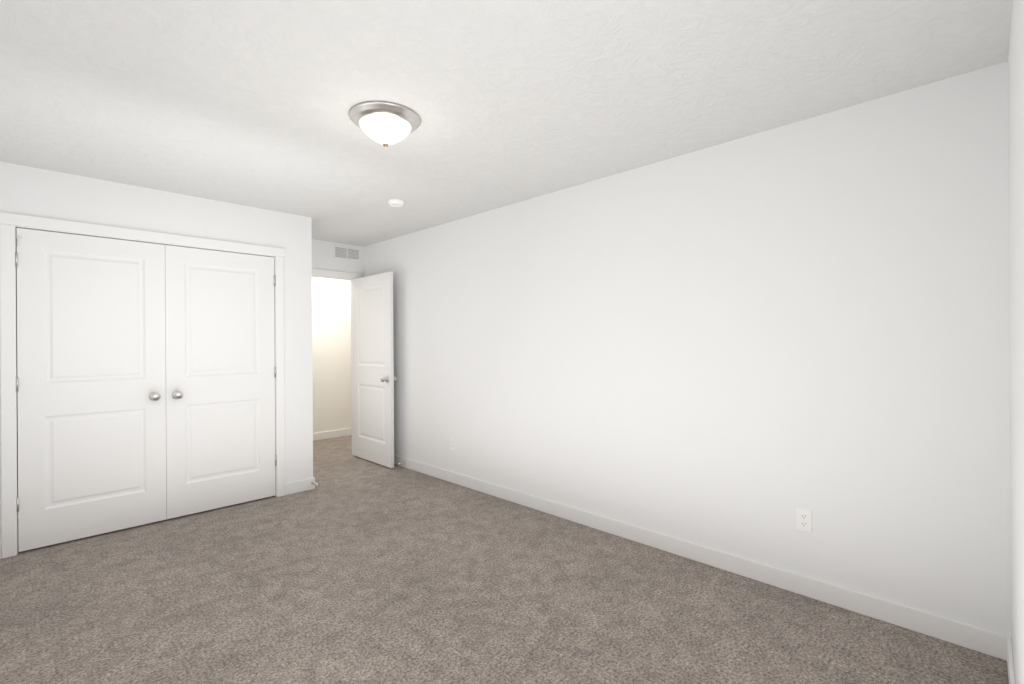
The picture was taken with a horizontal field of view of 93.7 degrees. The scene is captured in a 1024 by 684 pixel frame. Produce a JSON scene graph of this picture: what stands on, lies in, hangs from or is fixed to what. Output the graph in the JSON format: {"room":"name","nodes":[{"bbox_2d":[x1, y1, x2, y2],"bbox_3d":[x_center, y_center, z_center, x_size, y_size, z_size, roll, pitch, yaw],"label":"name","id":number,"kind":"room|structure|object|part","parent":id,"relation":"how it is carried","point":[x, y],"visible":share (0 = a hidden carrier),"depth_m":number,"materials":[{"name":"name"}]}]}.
{"room":"empty bedroom","nodes":[
{"label":"empty bedroom","id":0,"kind":"room"},
{"bbox_2d":[0,161,312,557],"bbox_3d":[-2.599,0.106,3.586,0.115,2.440,2.172,0,0,45],"label":"wall","id":1,"kind":"structure","parent":0,"point":[31,191],"depth_m":3.79,"materials":[{"name":"white paint"}]},
{"bbox_2d":[0,212,284,558],"bbox_3d":[-2.575,0.262,3.564,0.179,2.127,1.693,0,0,45],"label":"closet door","id":2,"kind":"structure","parent":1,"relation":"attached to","point":[153,243],"depth_m":3.41,"materials":[{"name":"white paint"}]},
{"bbox_2d":[15,252,17,266],"bbox_3d":[-3.098,-0.515,2.999,0.013,0.089,0.013,0,0,45],"label":"closet door left hinge","id":3,"kind":"object","parent":2,"relation":"attached to","point":[16,259],"visible":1,"depth_m":3.00,"materials":[{"name":"silver metal"}]},
{"bbox_2d":[16,377,17,391],"bbox_3d":[-3.094,0.265,2.999,0.013,0.089,0.013,0,0,45],"label":"closet door left hinge","id":4,"kind":"object","parent":2,"relation":"attached to","point":[16,384],"visible":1,"depth_m":3.00,"materials":[{"name":"silver metal"}]},
{"bbox_2d":[16,497,18,511],"bbox_3d":[-3.089,1.015,2.999,0.013,0.089,0.013,0,0,45],"label":"closet door left hinge","id":5,"kind":"object","parent":2,"relation":"attached to","point":[17,499],"visible":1,"depth_m":3.00,"materials":[{"name":"silver metal"}]},
{"bbox_3d":[-2.583,0.397,3.476,0.068,0.065,0.065,0,0,45],"label":"closet door left knob","id":6,"kind":"part","parent":2,"relation":"part of","materials":[{"name":"silver metal"}]},
{"bbox_3d":[-2.486,0.396,3.574,0.068,0.065,0.065,0,0,45],"label":"closet door right knob","id":7,"kind":"part","parent":2,"relation":"part of","materials":[{"name":"silver metal"}]},
{"bbox_2d":[292,477,314,489],"bbox_3d":[-2.088,1.273,4.622,0.876,0.100,0.013,0,0,44],"label":"baseboard","id":8,"kind":"structure","parent":1,"relation":"attached to","point":[306,483],"depth_m":4.27,"materials":[{"name":"white paint"}]},
{"bbox_2d":[16,235,363,518],"bbox_3d":[-2.880,0.108,4.555,0.115,2.440,3.160,0,0,45],"label":"wall","id":9,"kind":"structure","parent":0,"point":[323,258],"depth_m":5.35,"materials":[{"name":"white paint"}]},
{"bbox_2d":[312,268,361,454],"bbox_3d":[-2.138,0.260,5.313,0.151,2.127,0.980,0,0,45],"label":"door frame","id":10,"kind":"structure","parent":9,"relation":"attached to","point":[332,277],"depth_m":5.58,"materials":[{"name":"white paint"}]},
{"bbox_2d":[334,245,359,260],"bbox_3d":[-1.885,-1.012,5.492,0.012,0.143,0.320,0,0,45],"label":"air vent","id":11,"kind":"object","parent":9,"relation":"in","point":[347,253],"visible":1,"depth_m":5.49,"materials":[{"name":"white metal"}]},
{"bbox_2d":[353,272,393,467],"bbox_3d":[-1.553,0.290,5.234,0.814,2.030,0.103,0,0,45],"label":"entry door","id":12,"kind":"structure","parent":9,"relation":"in","point":[373,364],"depth_m":5.20,"materials":[{"name":"white paint"}]},
{"bbox_3d":[-1.325,0.389,4.982,0.068,0.065,0.065,0,0,-45],"label":"entry door knob","id":13,"kind":"part","parent":12,"relation":"part of","materials":[{"name":"silver metal"}]},
{"bbox_2d":[312,277,351,432],"bbox_3d":[-2.944,0.108,6.259,0.115,2.440,4.000,0,0,45],"label":"wall","id":14,"kind":"structure","parent":0,"point":[331,332],"depth_m":6.63,"materials":[{"name":"white paint"}]},
{"bbox_2d":[313,428,351,440],"bbox_3d":[-2.934,1.278,6.171,0.013,0.100,3.880,0,0,44],"label":"baseboard","id":15,"kind":"structure","parent":14,"relation":"attached to","point":[342,432],"depth_m":6.63,"materials":[{"name":"white paint"}]},
{"bbox_2d":[0,435,1008,683],"bbox_3d":[-0.909,1.376,3.600,6.905,0.120,4.950,0,0,45],"label":"floor","id":16,"kind":"structure","parent":0,"point":[350,569],"depth_m":2.37,"materials":[{"name":"beige carpet"}]},
{"bbox_2d":[0,0,1012,246],"bbox_3d":[-0.924,-1.184,3.600,6.905,0.120,4.950,0,0,45],"label":"ceiling","id":17,"kind":"structure","parent":0,"point":[254,102],"depth_m":2.10,"materials":[{"name":"white paint"}]},
{"bbox_2d":[349,101,419,147],"bbox_3d":[-0.636,-1.050,2.413,0.344,0.152,0.344,0,0,45],"label":"flush-mount light fixture","id":18,"kind":"object","parent":17,"relation":"attached to","point":[384,124],"visible":1,"depth_m":2.33,"materials":[{"name":"white glass"}]},
{"bbox_3d":[-0.636,-1.040,2.413,0.260,0.100,0.260,0,0,44],"label":"lamp shade","id":19,"kind":"part","parent":18,"relation":"part of","materials":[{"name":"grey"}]},
{"bbox_2d":[388,199,404,206],"bbox_3d":[-0.924,-1.106,3.832,0.134,0.036,0.134,0,0,45],"label":"smoke detector","id":20,"kind":"object","parent":17,"relation":"attached to","point":[396,202],"visible":1,"depth_m":3.79,"materials":[{"name":"white plastic"}]},
{"bbox_2d":[364,61,1010,636],"bbox_3d":[0.186,0.089,3.838,5.495,2.440,0.115,0,0,45],"label":"wall","id":21,"kind":"structure","parent":0,"point":[744,347],"depth_m":2.59,"materials":[{"name":"white paint"}]},
{"bbox_2d":[451,437,455,450],"bbox_3d":[-0.548,0.951,4.479,0.070,0.115,0.007,0,0,45],"label":"electrical outlet","id":22,"kind":"object","parent":21,"relation":"attached to","point":[453,443],"visible":1,"depth_m":4.47,"materials":[{"name":"white plastic"}]},
{"bbox_2d":[394,455,1006,657],"bbox_3d":[0.140,1.259,3.783,5.265,0.100,0.039,0,0,44],"label":"baseboard","id":23,"kind":"structure","parent":21,"relation":"attached to","point":[982,640],"depth_m":2.60,"materials":[{"name":"white paint"}]},
{"bbox_2d":[796,507,811,532],"bbox_3d":[1.500,0.916,2.466,0.070,0.115,0.007,0,0,45],"label":"electrical outlet","id":24,"kind":"object","parent":21,"relation":"attached to","point":[804,520],"visible":1,"depth_m":2.46,"materials":[{"name":"white plastic"}]},
{"bbox_2d":[1008,0,1023,683],"bbox_3d":[0.917,0.084,0.743,0.115,2.440,3.275,0,0,45],"label":"wall","id":25,"kind":"structure","parent":0,"point":[1016,165],"depth_m":1.52,"materials":[{"name":"white paint"}]},
{"bbox_2d":[1000,636,1015,683],"bbox_3d":[0.914,1.254,0.826,0.016,0.100,3.090,0,0,44],"label":"baseboard","id":26,"kind":"structure","parent":25,"relation":"attached to","point":[1006,651],"depth_m":1.90,"materials":[{"name":"white paint"}]}
]}

